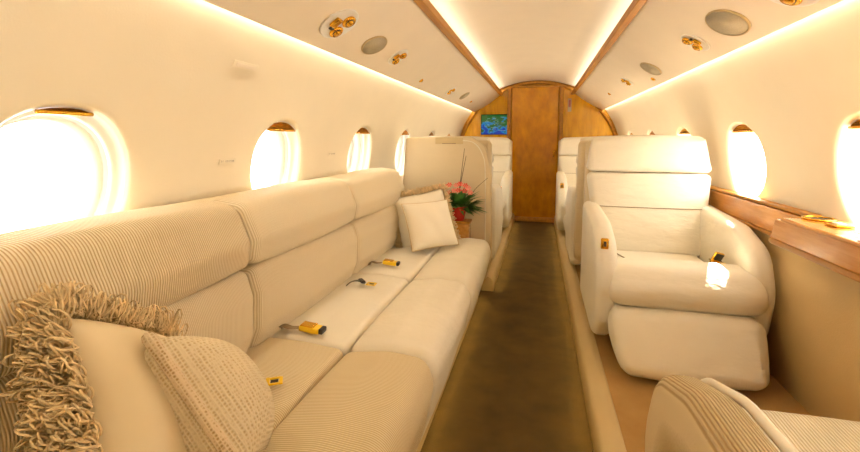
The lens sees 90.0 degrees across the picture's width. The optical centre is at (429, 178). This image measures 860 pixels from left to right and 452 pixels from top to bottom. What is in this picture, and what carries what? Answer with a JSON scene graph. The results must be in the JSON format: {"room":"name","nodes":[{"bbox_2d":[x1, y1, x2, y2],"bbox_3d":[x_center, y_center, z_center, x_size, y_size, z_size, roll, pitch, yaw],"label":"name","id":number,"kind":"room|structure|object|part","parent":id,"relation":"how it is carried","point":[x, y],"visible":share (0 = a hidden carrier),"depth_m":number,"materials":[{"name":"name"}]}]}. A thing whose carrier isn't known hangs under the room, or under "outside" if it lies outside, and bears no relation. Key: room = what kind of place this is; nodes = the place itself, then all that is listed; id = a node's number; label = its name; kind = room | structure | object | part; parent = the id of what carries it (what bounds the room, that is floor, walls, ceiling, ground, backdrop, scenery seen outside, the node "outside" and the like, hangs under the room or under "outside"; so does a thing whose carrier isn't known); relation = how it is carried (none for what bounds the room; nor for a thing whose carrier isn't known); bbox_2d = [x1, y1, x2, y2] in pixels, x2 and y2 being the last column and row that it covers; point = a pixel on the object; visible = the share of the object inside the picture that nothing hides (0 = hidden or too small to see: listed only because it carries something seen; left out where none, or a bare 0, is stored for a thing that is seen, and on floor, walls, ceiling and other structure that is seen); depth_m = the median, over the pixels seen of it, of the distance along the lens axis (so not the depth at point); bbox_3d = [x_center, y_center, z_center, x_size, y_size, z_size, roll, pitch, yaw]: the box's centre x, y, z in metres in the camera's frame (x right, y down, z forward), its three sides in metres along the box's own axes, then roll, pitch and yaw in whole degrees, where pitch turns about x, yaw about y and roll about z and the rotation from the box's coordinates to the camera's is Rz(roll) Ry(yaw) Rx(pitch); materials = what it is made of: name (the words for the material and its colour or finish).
{"room":"aircraft cabin","nodes":[
{"label":"aircraft cabin","id":0,"kind":"room"},
{"bbox_2d":[0,0,472,211],"bbox_3d":[-0.014,-0.055,2.374,1.092,1.930,7.495,1,5,14],"label":"wall","id":1,"kind":"structure","parent":0,"point":[161,73],"depth_m":1.32,"materials":[{"name":"beige plastic"}]},
{"bbox_2d":[0,105,125,218],"bbox_3d":[-0.926,0.015,1.045,0.153,0.380,0.356,1,5,14],"label":"window","id":2,"kind":"structure","parent":1,"relation":"in","point":[102,147],"depth_m":1.17,"materials":[{"name":"clear plastic"}]},
{"bbox_2d":[33,107,85,111],"bbox_3d":[-0.862,-0.162,1.012,0.010,0.012,0.125,1,5,14],"label":"shade","id":3,"kind":"object","parent":2,"relation":"attached to","point":[40,109],"depth_m":1.00,"materials":[{"name":"gold metal"}]},
{"bbox_3d":[-0.857,-0.155,1.012,0.010,0.010,0.125,1,5,14],"label":"shade rail","id":4,"kind":"part","parent":2,"relation":"part of","materials":[{"name":"gold metal"}]},
{"bbox_2d":[219,158,235,163],"bbox_3d":[-0.737,-0.065,1.565,0.005,0.018,0.085,1,5,14],"label":"placard","id":5,"kind":"object","parent":1,"relation":"attached to","point":[221,161],"visible":1,"depth_m":1.56,"materials":[{"name":"beige plastic"}]},
{"bbox_2d":[232,60,259,72],"bbox_3d":[-0.631,-0.387,1.477,0.014,0.023,0.130,1,5,14],"label":"wall plate","id":6,"kind":"object","parent":1,"relation":"attached to","point":[237,64],"visible":1,"depth_m":1.47,"materials":[{"name":"beige plastic"}]},
{"bbox_2d":[267,121,297,184],"bbox_3d":[-0.709,-0.065,1.905,0.150,0.380,0.356,1,5,14],"label":"window","id":7,"kind":"structure","parent":1,"relation":"in","point":[284,133],"depth_m":2.05,"materials":[{"name":"clear plastic"}]},
{"bbox_2d":[268,122,294,129],"bbox_3d":[-0.650,-0.230,1.874,0.010,0.036,0.204,1,5,14],"label":"shade","id":8,"kind":"object","parent":7,"relation":"attached to","point":[278,125],"depth_m":1.88,"materials":[{"name":"brown wood"}]},
{"bbox_3d":[-0.645,-0.212,1.875,0.010,0.010,0.204,1,5,14],"label":"shade rail","id":9,"kind":"part","parent":7,"relation":"part of","materials":[{"name":"gold metal"}]},
{"bbox_2d":[347,127,369,172],"bbox_3d":[-0.490,-0.145,2.764,0.150,0.380,0.356,1,5,14],"label":"window","id":10,"kind":"structure","parent":1,"relation":"in","point":[357,158],"depth_m":2.90,"materials":[{"name":"clear plastic"}]},
{"bbox_3d":[-0.536,-0.146,2.775,0.046,0.311,0.292,1,5,14],"label":"pane","id":11,"kind":"part","parent":10,"relation":"part of","materials":[{"name":"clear glass"}]},
{"bbox_2d":[357,127,367,131],"bbox_3d":[-0.431,-0.310,2.733,0.010,0.036,0.204,1,5,14],"label":"shade","id":12,"kind":"object","parent":10,"relation":"attached to","point":[363,129],"depth_m":2.75,"materials":[{"name":"brown wood"}]},
{"bbox_2d":[395,130,408,174],"bbox_3d":[-0.272,-0.225,3.623,0.150,0.380,0.356,1,5,14],"label":"window","id":13,"kind":"structure","parent":1,"relation":"in","point":[400,149],"depth_m":3.76,"materials":[{"name":"clear glass"}]},
{"bbox_2d":[413,0,502,95],"bbox_3d":[0.130,-0.828,2.501,0.038,0.039,6.840,1,5,14],"label":"trim","id":14,"kind":"structure","parent":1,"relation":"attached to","point":[426,6],"depth_m":2.44,"materials":[{"name":"orange wood"}]},
{"bbox_2d":[481,213,514,290],"bbox_3d":[0.768,0.638,4.516,0.088,0.113,2.840,1,5,14],"label":"trim","id":15,"kind":"structure","parent":1,"relation":"attached to","point":[489,283],"depth_m":3.63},
{"bbox_2d":[203,0,499,111],"bbox_3d":[-0.061,-0.726,2.559,0.351,0.240,6.840,1,5,14],"label":"panel","id":16,"kind":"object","parent":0,"point":[432,57],"depth_m":1.98,"materials":[{"name":"beige plastic"}]},
{"bbox_2d":[319,9,358,37],"bbox_3d":[-0.342,-0.588,1.628,0.136,0.092,0.184,2,6,19],"label":"air vents","id":17,"kind":"object","parent":16,"relation":"attached to","point":[341,22],"visible":1,"depth_m":1.61,"materials":[{"name":"gold metal"}]},
{"bbox_2d":[329,17,342,27],"bbox_3d":[-0.347,-0.578,1.593,0.046,0.014,0.038,-33,-3,15],"label":"light","id":18,"kind":"object","parent":17,"relation":"attached to","point":[334,22],"depth_m":1.58,"materials":[{"name":"gold metal"}]},
{"bbox_2d":[361,36,386,54],"bbox_3d":[-0.256,-0.617,1.987,0.106,0.072,0.186,2,6,18],"label":"ceiling speaker","id":19,"kind":"object","parent":16,"relation":"attached to","point":[373,45],"visible":1,"depth_m":1.98,"materials":[{"name":"grey plastic"}]},
{"bbox_2d":[388,49,407,64],"bbox_3d":[-0.170,-0.651,2.293,0.107,0.072,0.142,2,6,21],"label":"air vents","id":20,"kind":"object","parent":16,"relation":"attached to","point":[400,55],"visible":1,"depth_m":2.28,"materials":[{"name":"gold metal"}]},
{"bbox_2d":[445,87,455,94],"bbox_3d":[0.181,-0.774,3.767,0.095,0.065,0.126,2,6,20],"label":"air vents","id":21,"kind":"object","parent":16,"relation":"attached to","point":[449,91],"visible":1,"depth_m":3.76,"materials":[{"name":"gold metal"}]},
{"bbox_2d":[459,92,469,98],"bbox_3d":[0.349,-0.839,4.340,0.103,0.070,0.180,2,6,18],"label":"ceiling speaker","id":22,"kind":"object","parent":16,"relation":"attached to","point":[463,96],"visible":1,"depth_m":4.33,"materials":[{"name":"grey"}]},
{"bbox_2d":[420,221,592,451],"bbox_3d":[0.571,0.878,2.547,2.200,0.001,6.840,1,5,14],"label":"floor","id":23,"kind":"structure","parent":0,"point":[514,384],"depth_m":2.09,"materials":[{"name":"brown carpet"}]},
{"bbox_2d":[0,168,490,451],"bbox_3d":[-0.372,0.517,1.407,0.803,0.930,3.300,1,5,14],"label":"sofa","id":24,"kind":"object","parent":23,"relation":"on","point":[239,267],"visible":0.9,"depth_m":1.30,"materials":[{"name":"fabric"}]},
{"bbox_2d":[0,280,188,451],"bbox_3d":[-0.533,0.434,0.785,0.527,0.525,0.354,4,7,40],"label":"throw pillow","id":25,"kind":"object","parent":24,"relation":"on","point":[93,388],"visible":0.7,"depth_m":0.69,"materials":[{"name":"beige fabric"}]},
{"bbox_3d":[-0.729,0.205,0.984,0.202,0.232,0.776,1,5,14],"label":"backrest","id":26,"kind":"part","parent":24,"relation":"part of","materials":[{"name":"fabric"}]},
{"bbox_3d":[-0.714,0.468,1.005,0.174,0.322,0.776,1,5,14],"label":"backrest","id":27,"kind":"part","parent":24,"relation":"part of","materials":[{"name":"fabric"}]},
{"bbox_2d":[141,331,274,451],"bbox_3d":[-0.440,0.457,0.870,0.249,0.384,0.372,-1,5,-7],"label":"throw pillow","id":28,"kind":"object","parent":24,"relation":"on","point":[220,400],"visible":0.84,"depth_m":0.77,"materials":[{"name":"beige fabric"}]},
{"bbox_2d":[266,376,282,385],"bbox_3d":[-0.507,0.561,1.144,0.219,0.046,0.037,-2,6,-17],"label":"belt","id":29,"kind":"object","parent":24,"relation":"on","point":[274,380],"visible":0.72,"depth_m":1.17,"materials":[{"name":"yellow metal"}]},
{"bbox_3d":[-0.536,0.135,1.742,0.202,0.232,0.776,1,5,14],"label":"backrest","id":30,"kind":"part","parent":24,"relation":"part of","materials":[{"name":"fabric"}]},
{"bbox_2d":[246,337,343,430],"bbox_3d":[-0.547,0.645,1.065,0.355,0.146,0.826,1,5,14],"label":"seat cushion","id":31,"kind":"object","parent":24,"relation":"on","point":[302,362],"depth_m":1.30,"materials":[{"name":"fabric"}]},
{"bbox_3d":[-0.521,0.397,1.763,0.174,0.322,0.776,1,5,14],"label":"backrest","id":32,"kind":"part","parent":24,"relation":"part of","materials":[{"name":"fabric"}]},
{"bbox_2d":[279,321,326,334],"bbox_3d":[-0.454,0.524,1.497,0.191,0.053,0.044,1,5,13],"label":"belt","id":33,"kind":"object","parent":24,"relation":"on","point":[306,326],"visible":0.97,"depth_m":1.47,"materials":[{"name":"yellow metal"}]},
{"bbox_3d":[-0.418,0.503,1.485,0.050,0.009,0.036,1,5,13],"label":"lift lever","id":34,"kind":"part","parent":33,"relation":"part of","materials":[{"name":"gold metal"}]},
{"bbox_2d":[272,273,407,355],"bbox_3d":[-0.356,0.575,1.815,0.355,0.146,0.721,1,5,14],"label":"seat cushion","id":35,"kind":"object","parent":24,"relation":"on","point":[347,312],"depth_m":1.69,"materials":[{"name":"beige leather"}]},
{"bbox_2d":[264,351,432,451],"bbox_3d":[-0.229,0.745,0.993,0.311,0.352,0.826,1,5,14],"label":"seat cushion","id":36,"kind":"object","parent":24,"relation":"on","point":[358,401],"depth_m":1.09,"materials":[{"name":"fabric"}]},
{"bbox_2d":[346,278,376,285],"bbox_3d":[-0.323,0.483,1.964,0.160,0.049,0.048,1,5,11],"label":"belt","id":37,"kind":"object","parent":24,"relation":"on","point":[360,280],"visible":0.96,"depth_m":1.95,"materials":[{"name":"yellow metal"}]},
{"bbox_3d":[-0.343,0.065,2.500,0.202,0.232,0.776,1,5,14],"label":"backrest","id":38,"kind":"part","parent":24,"relation":"part of","materials":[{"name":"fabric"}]},
{"bbox_3d":[-0.328,0.327,2.520,0.174,0.322,0.776,1,5,14],"label":"backrest","id":39,"kind":"part","parent":24,"relation":"part of","materials":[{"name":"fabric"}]},
{"bbox_2d":[367,258,399,265],"bbox_3d":[-0.249,0.451,2.282,0.182,0.053,0.044,1,5,11],"label":"belt","id":40,"kind":"object","parent":24,"relation":"on","point":[391,262],"visible":0.99,"depth_m":2.26,"materials":[{"name":"yellow metal"}]},
{"bbox_2d":[358,246,440,283],"bbox_3d":[-0.159,0.503,2.592,0.355,0.146,0.881,1,5,14],"label":"seat cushion","id":41,"kind":"object","parent":24,"relation":"on","point":[411,263],"depth_m":2.34,"materials":[{"name":"beige leather"}]},
{"bbox_2d":[352,279,469,442],"bbox_3d":[-0.038,0.676,1.743,0.311,0.352,0.721,1,5,14],"label":"seat cushion","id":42,"kind":"object","parent":24,"relation":"on","point":[424,319],"depth_m":1.59,"materials":[{"name":"beige leather"}]},
{"bbox_2d":[393,182,461,247],"bbox_3d":[-0.043,0.253,2.771,0.490,0.448,0.205,-2,6,-24],"label":"throw pillow","id":43,"kind":"object","parent":24,"relation":"on","point":[434,193],"visible":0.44,"depth_m":2.76,"materials":[{"name":"white fabric"}]},
{"bbox_2d":[401,199,458,251],"bbox_3d":[0.002,0.278,2.629,0.314,0.275,0.185,-3,6,-28],"label":"throw pillow","id":44,"kind":"object","parent":24,"relation":"on","point":[429,224],"visible":1,"depth_m":2.58,"materials":[{"name":"white fabric"}]},
{"bbox_3d":[-0.088,0.940,1.374,0.040,0.093,3.300,1,5,14],"label":"toe rail","id":45,"kind":"part","parent":24,"relation":"part of","materials":[{"name":"beige leather"}]},
{"bbox_2d":[413,238,490,339],"bbox_3d":[0.160,0.603,2.520,0.311,0.352,0.881,1,5,14],"label":"seat cushion","id":46,"kind":"object","parent":24,"relation":"on","point":[466,263],"depth_m":2.33,"materials":[{"name":"beige leather"}]},
{"bbox_2d":[455,218,471,238],"bbox_3d":[0.204,0.558,3.046,0.170,0.545,0.130,1,5,14],"label":"plant stand","id":47,"kind":"object","parent":23,"relation":"on","point":[464,226],"visible":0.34,"depth_m":2.96,"materials":[{"name":"orange wood"}]},
{"bbox_2d":[437,148,485,220],"bbox_3d":[0.181,0.038,2.992,0.464,0.500,0.175,1,5,14],"label":"potted plant","id":48,"kind":"object","parent":47,"relation":"on","point":[460,205],"visible":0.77,"depth_m":2.96,"materials":[{"name":"green plant"}]},
{"bbox_3d":[0.192,0.239,3.009,0.146,0.098,0.112,1,5,14],"label":"pot","id":49,"kind":"part","parent":48,"relation":"part of","materials":[{"name":"red ceramic"}]},
{"bbox_2d":[429,0,632,88],"bbox_3d":[0.571,-0.934,2.379,1.050,0.110,6.840,1,5,14],"label":"ceiling","id":50,"kind":"structure","parent":0,"point":[513,41],"depth_m":2.98,"materials":[{"name":"white plastic"}]},
{"bbox_2d":[461,84,617,171],"bbox_3d":[1.411,-0.383,5.759,2.200,1.915,0.001,1,5,14],"label":"wall","id":51,"kind":"structure","parent":0,"point":[584,119],"depth_m":5.61,"materials":[{"name":"brown wood"}]},
{"bbox_2d":[481,114,506,134],"bbox_3d":[0.874,-0.739,5.838,0.364,0.274,0.038,1,5,14],"label":"wall screen","id":52,"kind":"object","parent":51,"relation":"attached to","point":[491,124],"visible":1,"depth_m":5.82,"materials":[{"name":"plastic"}]},
{"bbox_2d":[507,84,563,222],"bbox_3d":[1.386,-0.330,5.734,0.720,1.815,0.070,1,5,14],"label":"door","id":53,"kind":"structure","parent":51,"relation":"in","point":[533,136],"depth_m":5.73,"materials":[{"name":"brown wood"}]},
{"bbox_3d":[1.063,-0.331,5.824,0.050,1.800,0.056,1,5,14],"label":"frame","id":54,"kind":"part","parent":53,"relation":"part of","materials":[{"name":"orange wood"}]},
{"bbox_3d":[1.388,-1.219,5.659,0.700,0.030,0.056,1,5,14],"label":"frame","id":55,"kind":"part","parent":53,"relation":"part of","materials":[{"name":"orange wood"}]},
{"bbox_3d":[1.712,-0.316,5.660,0.050,1.800,0.056,1,5,14],"label":"frame","id":56,"kind":"part","parent":53,"relation":"part of","materials":[{"name":"orange wood"}]},
{"bbox_2d":[460,80,617,135],"bbox_3d":[1.406,-0.673,5.713,2.142,1.259,0.054,1,5,14],"label":"trim","id":57,"kind":"structure","parent":51,"relation":"attached to","point":[566,86],"depth_m":5.62,"materials":[{"name":"orange wood"}]},
{"bbox_2d":[568,98,571,111],"bbox_3d":[1.815,-0.962,5.589,0.045,0.170,0.013,1,5,14],"label":"placard","id":58,"kind":"object","parent":51,"relation":"attached to","point":[569,99],"visible":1,"depth_m":5.58},
{"bbox_2d":[575,264,811,451],"bbox_3d":[1.249,0.847,2.361,0.715,0.115,6.820,1,5,14],"label":"floor","id":59,"kind":"structure","parent":0,"point":[631,396],"depth_m":1.69,"materials":[{"name":"beige carpet"}]},
{"bbox_2d":[555,137,583,229],"bbox_3d":[1.727,0.065,4.601,0.708,1.029,1.120,1,5,14],"label":"armchair","id":60,"kind":"object","parent":59,"relation":"on","point":[567,147],"visible":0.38,"depth_m":4.90,"materials":[{"name":"beige leather"}]},
{"bbox_3d":[1.434,0.230,4.697,0.100,0.590,0.769,1,5,14],"label":"armrest","id":61,"kind":"part","parent":60,"relation":"part of","materials":[{"name":"beige leather"}]},
{"bbox_3d":[1.808,-0.032,4.914,0.656,0.453,0.235,1,5,14],"label":"backrest","id":62,"kind":"part","parent":60,"relation":"part of","materials":[{"name":"beige leather"}]},
{"bbox_2d":[565,136,599,264],"bbox_3d":[1.488,0.169,3.481,0.708,1.029,1.120,1,5,14],"label":"armchair","id":63,"kind":"object","parent":59,"relation":"on","point":[574,197],"visible":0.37,"depth_m":3.09,"materials":[{"name":"beige leather"}]},
{"bbox_3d":[1.192,0.335,3.566,0.100,0.590,0.769,1,5,14],"label":"armrest","id":64,"kind":"part","parent":63,"relation":"part of","materials":[{"name":"beige leather"}]},
{"bbox_2d":[554,216,626,451],"bbox_3d":[0.864,0.830,2.453,0.088,0.113,6.810,1,5,14],"label":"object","id":65,"kind":"structure","parent":59,"relation":"on","point":[605,431],"depth_m":1.89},
{"bbox_2d":[580,135,775,390],"bbox_3d":[1.180,0.289,2.192,0.708,1.029,1.120,1,5,14],"label":"armchair","id":66,"kind":"object","parent":59,"relation":"on","point":[651,232],"visible":0.99,"depth_m":1.93,"materials":[{"name":"leather"}]},
{"bbox_3d":[0.887,0.454,2.288,0.100,0.590,0.769,1,5,14],"label":"armrest","id":67,"kind":"part","parent":66,"relation":"part of","materials":[{"name":"beige leather"}]},
{"bbox_3d":[1.261,0.192,2.505,0.656,0.453,0.235,1,5,14],"label":"backrest","id":68,"kind":"part","parent":66,"relation":"part of","materials":[{"name":"beige leather"}]},
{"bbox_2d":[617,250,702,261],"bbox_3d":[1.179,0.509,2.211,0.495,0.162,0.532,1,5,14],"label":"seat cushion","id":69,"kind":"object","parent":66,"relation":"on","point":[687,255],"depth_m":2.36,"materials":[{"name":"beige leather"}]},
{"bbox_2d":[709,252,725,263],"bbox_3d":[1.352,0.371,2.018,0.073,0.068,0.091,0,5,-3],"label":"belt","id":70,"kind":"object","parent":66,"relation":"on","point":[717,257],"visible":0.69,"depth_m":2.00,"materials":[{"name":"gold metal"}]},
{"bbox_3d":[1.347,0.366,2.003,0.041,0.041,0.016,0,5,-3],"label":"lever","id":71,"kind":"part","parent":70,"relation":"part of","materials":[{"name":"plastic"}]},
{"bbox_3d":[1.476,0.468,2.139,0.100,0.590,0.769,1,5,14],"label":"armrest","id":72,"kind":"part","parent":66,"relation":"part of","materials":[{"name":"beige leather"}]},
{"bbox_2d":[645,375,859,451],"bbox_3d":[0.734,0.488,0.480,0.708,1.029,0.940,1,5,14],"label":"armchair","id":73,"kind":"object","parent":59,"relation":"on","point":[686,413],"visible":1,"depth_m":0.78,"materials":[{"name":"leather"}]},
{"bbox_3d":[0.460,0.646,0.652,0.100,0.590,0.769,1,5,14],"label":"armrest","id":74,"kind":"part","parent":73,"relation":"part of","materials":[{"name":"fabric"}]},
{"bbox_2d":[575,0,842,109],"bbox_3d":[1.202,-0.696,2.240,0.351,0.240,6.840,1,5,14],"label":"panel","id":75,"kind":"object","parent":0,"point":[653,36],"depth_m":2.03,"materials":[{"name":"beige plastic"}]},
{"bbox_2d":[620,77,633,85],"bbox_3d":[1.502,-0.745,3.278,0.095,0.065,0.126,1,5,9],"label":"air vents","id":76,"kind":"object","parent":75,"relation":"attached to","point":[628,82],"visible":1,"depth_m":3.26,"materials":[{"name":"gold metal"}]},
{"bbox_2d":[640,62,661,74],"bbox_3d":[1.354,-0.676,2.639,0.116,0.078,0.204,2,6,18],"label":"ceiling speaker","id":77,"kind":"object","parent":75,"relation":"attached to","point":[652,69],"visible":1,"depth_m":2.62,"materials":[{"name":"grey plastic"}]},
{"bbox_2d":[681,34,709,50],"bbox_3d":[1.173,-0.605,1.904,0.110,0.074,0.147,2,6,19],"label":"air vents","id":78,"kind":"object","parent":75,"relation":"attached to","point":[698,44],"visible":1,"depth_m":1.89,"materials":[{"name":"gold metal"}]},
{"bbox_2d":[691,39,700,45],"bbox_3d":[1.163,-0.596,1.878,0.037,0.014,0.030,35,12,9],"label":"light","id":79,"kind":"object","parent":78,"relation":"attached to","point":[697,42],"depth_m":1.87,"materials":[{"name":"gold metal"}]},
{"bbox_2d":[705,9,750,35],"bbox_3d":[1.092,-0.574,1.581,0.128,0.086,0.225,1,5,11],"label":"ceiling speaker","id":80,"kind":"object","parent":75,"relation":"attached to","point":[725,22],"visible":1,"depth_m":1.57,"materials":[{"name":"grey plastic"}]},
{"bbox_2d":[770,0,819,6],"bbox_3d":[1.003,-0.537,1.208,0.145,0.097,0.195,2,6,19],"label":"air vent","id":81,"kind":"object","parent":75,"relation":"attached to","point":[792,3],"visible":1,"depth_m":1.23,"materials":[{"name":"gold metal"}]},
{"bbox_2d":[605,0,859,224],"bbox_3d":[1.037,-0.028,2.078,1.092,1.930,7.555,1,5,14],"label":"wall","id":82,"kind":"structure","parent":0,"point":[796,86],"depth_m":1.72,"materials":[{"name":"beige plastic"}]},
{"bbox_2d":[571,0,646,94],"bbox_3d":[1.012,-0.807,2.278,0.038,0.039,6.840,1,5,14],"label":"trim","id":83,"kind":"structure","parent":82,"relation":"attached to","point":[635,6],"depth_m":2.43,"materials":[{"name":"orange wood"}]},
{"bbox_2d":[679,128,690,135],"bbox_3d":[1.855,-0.169,3.024,0.150,0.380,0.390,1,5,14],"label":"window","id":84,"kind":"structure","parent":82,"relation":"in","point":[683,132],"depth_m":3.08,"materials":[{"name":"clear glass"}]},
{"bbox_2d":[731,123,762,196],"bbox_3d":[1.637,-0.089,2.165,0.150,0.380,0.390,1,5,14],"label":"window","id":85,"kind":"structure","parent":82,"relation":"in","point":[743,137],"depth_m":2.30,"materials":[{"name":"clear glass"}]},
{"bbox_2d":[733,124,750,130],"bbox_3d":[1.578,-0.257,2.165,0.010,0.036,0.223,1,5,14],"label":"shade","id":86,"kind":"object","parent":85,"relation":"attached to","point":[739,127],"depth_m":2.19,"materials":[{"name":"brown wood"}]},
{"bbox_3d":[1.573,-0.240,2.167,0.010,0.010,0.223,1,5,14],"label":"shade rail","id":87,"kind":"part","parent":85,"relation":"part of","materials":[{"name":"gold metal"}]},
{"bbox_2d":[708,185,859,282],"bbox_3d":[1.672,0.076,2.876,0.194,0.144,5.360,1,5,14],"label":"ledge","id":88,"kind":"object","parent":82,"relation":"attached to","point":[837,250],"visible":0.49,"depth_m":1.45,"materials":[{"name":"orange wood"}]},
{"bbox_3d":[1.911,0.081,3.520,0.045,0.014,4.000,1,5,14],"label":"rail","id":89,"kind":"part","parent":88,"relation":"part of","materials":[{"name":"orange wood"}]},
{"bbox_3d":[1.911,0.020,3.515,0.045,0.118,4.000,1,5,14],"label":"veneer panel","id":90,"kind":"part","parent":88,"relation":"part of","materials":[{"name":"brown wood"}]},
{"bbox_3d":[1.906,-0.043,3.510,0.045,0.012,4.000,1,5,14],"label":"rail","id":91,"kind":"part","parent":88,"relation":"part of","materials":[{"name":"orange wood"}]},
{"bbox_3d":[1.167,0.290,0.952,0.120,0.022,1.360,1,5,14],"label":"rail","id":92,"kind":"part","parent":88,"relation":"part of","materials":[{"name":"orange wood"}]},
{"bbox_2d":[801,215,837,221],"bbox_3d":[1.319,0.135,1.459,0.092,0.006,0.092,1,5,14],"label":"cup holder","id":93,"kind":"object","parent":88,"relation":"on","point":[806,217],"visible":0.99,"depth_m":1.46,"materials":[{"name":"gold metal"}]},
{"bbox_3d":[1.159,0.198,0.884,0.180,0.012,1.240,1,5,14],"label":"housing lid","id":94,"kind":"part","parent":88,"relation":"part of","materials":[{"name":"orange wood"}]},
{"bbox_2d":[824,222,854,227],"bbox_3d":[1.280,0.142,1.345,0.050,0.011,0.060,1,5,14],"label":"switch","id":95,"kind":"object","parent":88,"relation":"on","point":[833,224],"visible":1,"depth_m":1.33,"materials":[{"name":"gold metal"}]},
{"bbox_2d":[841,117,859,220],"bbox_3d":[1.418,-0.009,1.306,0.150,0.380,0.390,1,5,14],"label":"window","id":96,"kind":"structure","parent":82,"relation":"in","point":[850,155],"depth_m":1.47,"materials":[{"name":"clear glass"}]},
{"bbox_3d":[1.354,-0.160,1.308,0.010,0.010,0.223,1,5,14],"label":"shade rail","id":97,"kind":"part","parent":96,"relation":"part of","materials":[{"name":"gold metal"}]},
{"bbox_2d":[851,119,859,125],"bbox_3d":[1.359,-0.177,1.306,0.010,0.036,0.223,1,5,14],"label":"shade","id":98,"kind":"object","parent":96,"relation":"attached to","point":[856,122],"depth_m":1.39,"materials":[{"name":"gold metal"}]},
{"bbox_2d":[748,226,859,421],"bbox_3d":[1.579,0.508,2.236,0.020,0.585,6.800,1,5,14],"label":"wall","id":99,"kind":"structure","parent":0,"point":[813,336],"depth_m":1.56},
{"bbox_3d":[0.381,0.637,4.625,0.725,0.115,2.840,1,5,14],"label":"floor","id":100,"kind":"structure","parent":0,"visible":0},
{"bbox_2d":[403,136,491,278],"bbox_3d":[0.120,0.205,3.144,0.673,1.030,0.064,1,5,14],"label":"wall","id":101,"kind":"structure","parent":100,"relation":"on","point":[429,161],"depth_m":3.08,"materials":[{"name":"leather"}]},
{"bbox_3d":[0.136,-0.272,3.069,0.200,0.045,0.006,1,5,14],"label":"latch plate","id":102,"kind":"part","parent":101,"relation":"part of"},
{"bbox_2d":[429,136,502,258],"bbox_3d":[0.262,0.140,3.791,0.708,1.029,1.120,1,5,14],"label":"armchair","id":103,"kind":"object","parent":100,"relation":"on","point":[497,196],"visible":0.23,"depth_m":3.38,"materials":[{"name":"beige leather"}]},
{"bbox_3d":[0.555,0.320,3.727,0.100,0.590,0.769,1,5,14],"label":"armrest","id":104,"kind":"part","parent":103,"relation":"part of","materials":[{"name":"beige leather"}]},
{"bbox_2d":[487,137,512,227],"bbox_3d":[0.564,0.037,4.895,0.708,1.029,1.120,1,5,14],"label":"armchair","id":105,"kind":"object","parent":100,"relation":"on","point":[501,147],"visible":0.34,"depth_m":5.09,"materials":[{"name":"beige leather"}]},
{"bbox_3d":[0.645,-0.059,5.208,0.656,0.453,0.235,1,5,14],"label":"backrest","id":106,"kind":"part","parent":105,"relation":"part of","materials":[{"name":"beige leather"}]},
{"bbox_3d":[0.860,0.216,4.842,0.100,0.590,0.769,1,5,14],"label":"armrest","id":107,"kind":"part","parent":105,"relation":"part of","materials":[{"name":"beige leather"}]}
]}

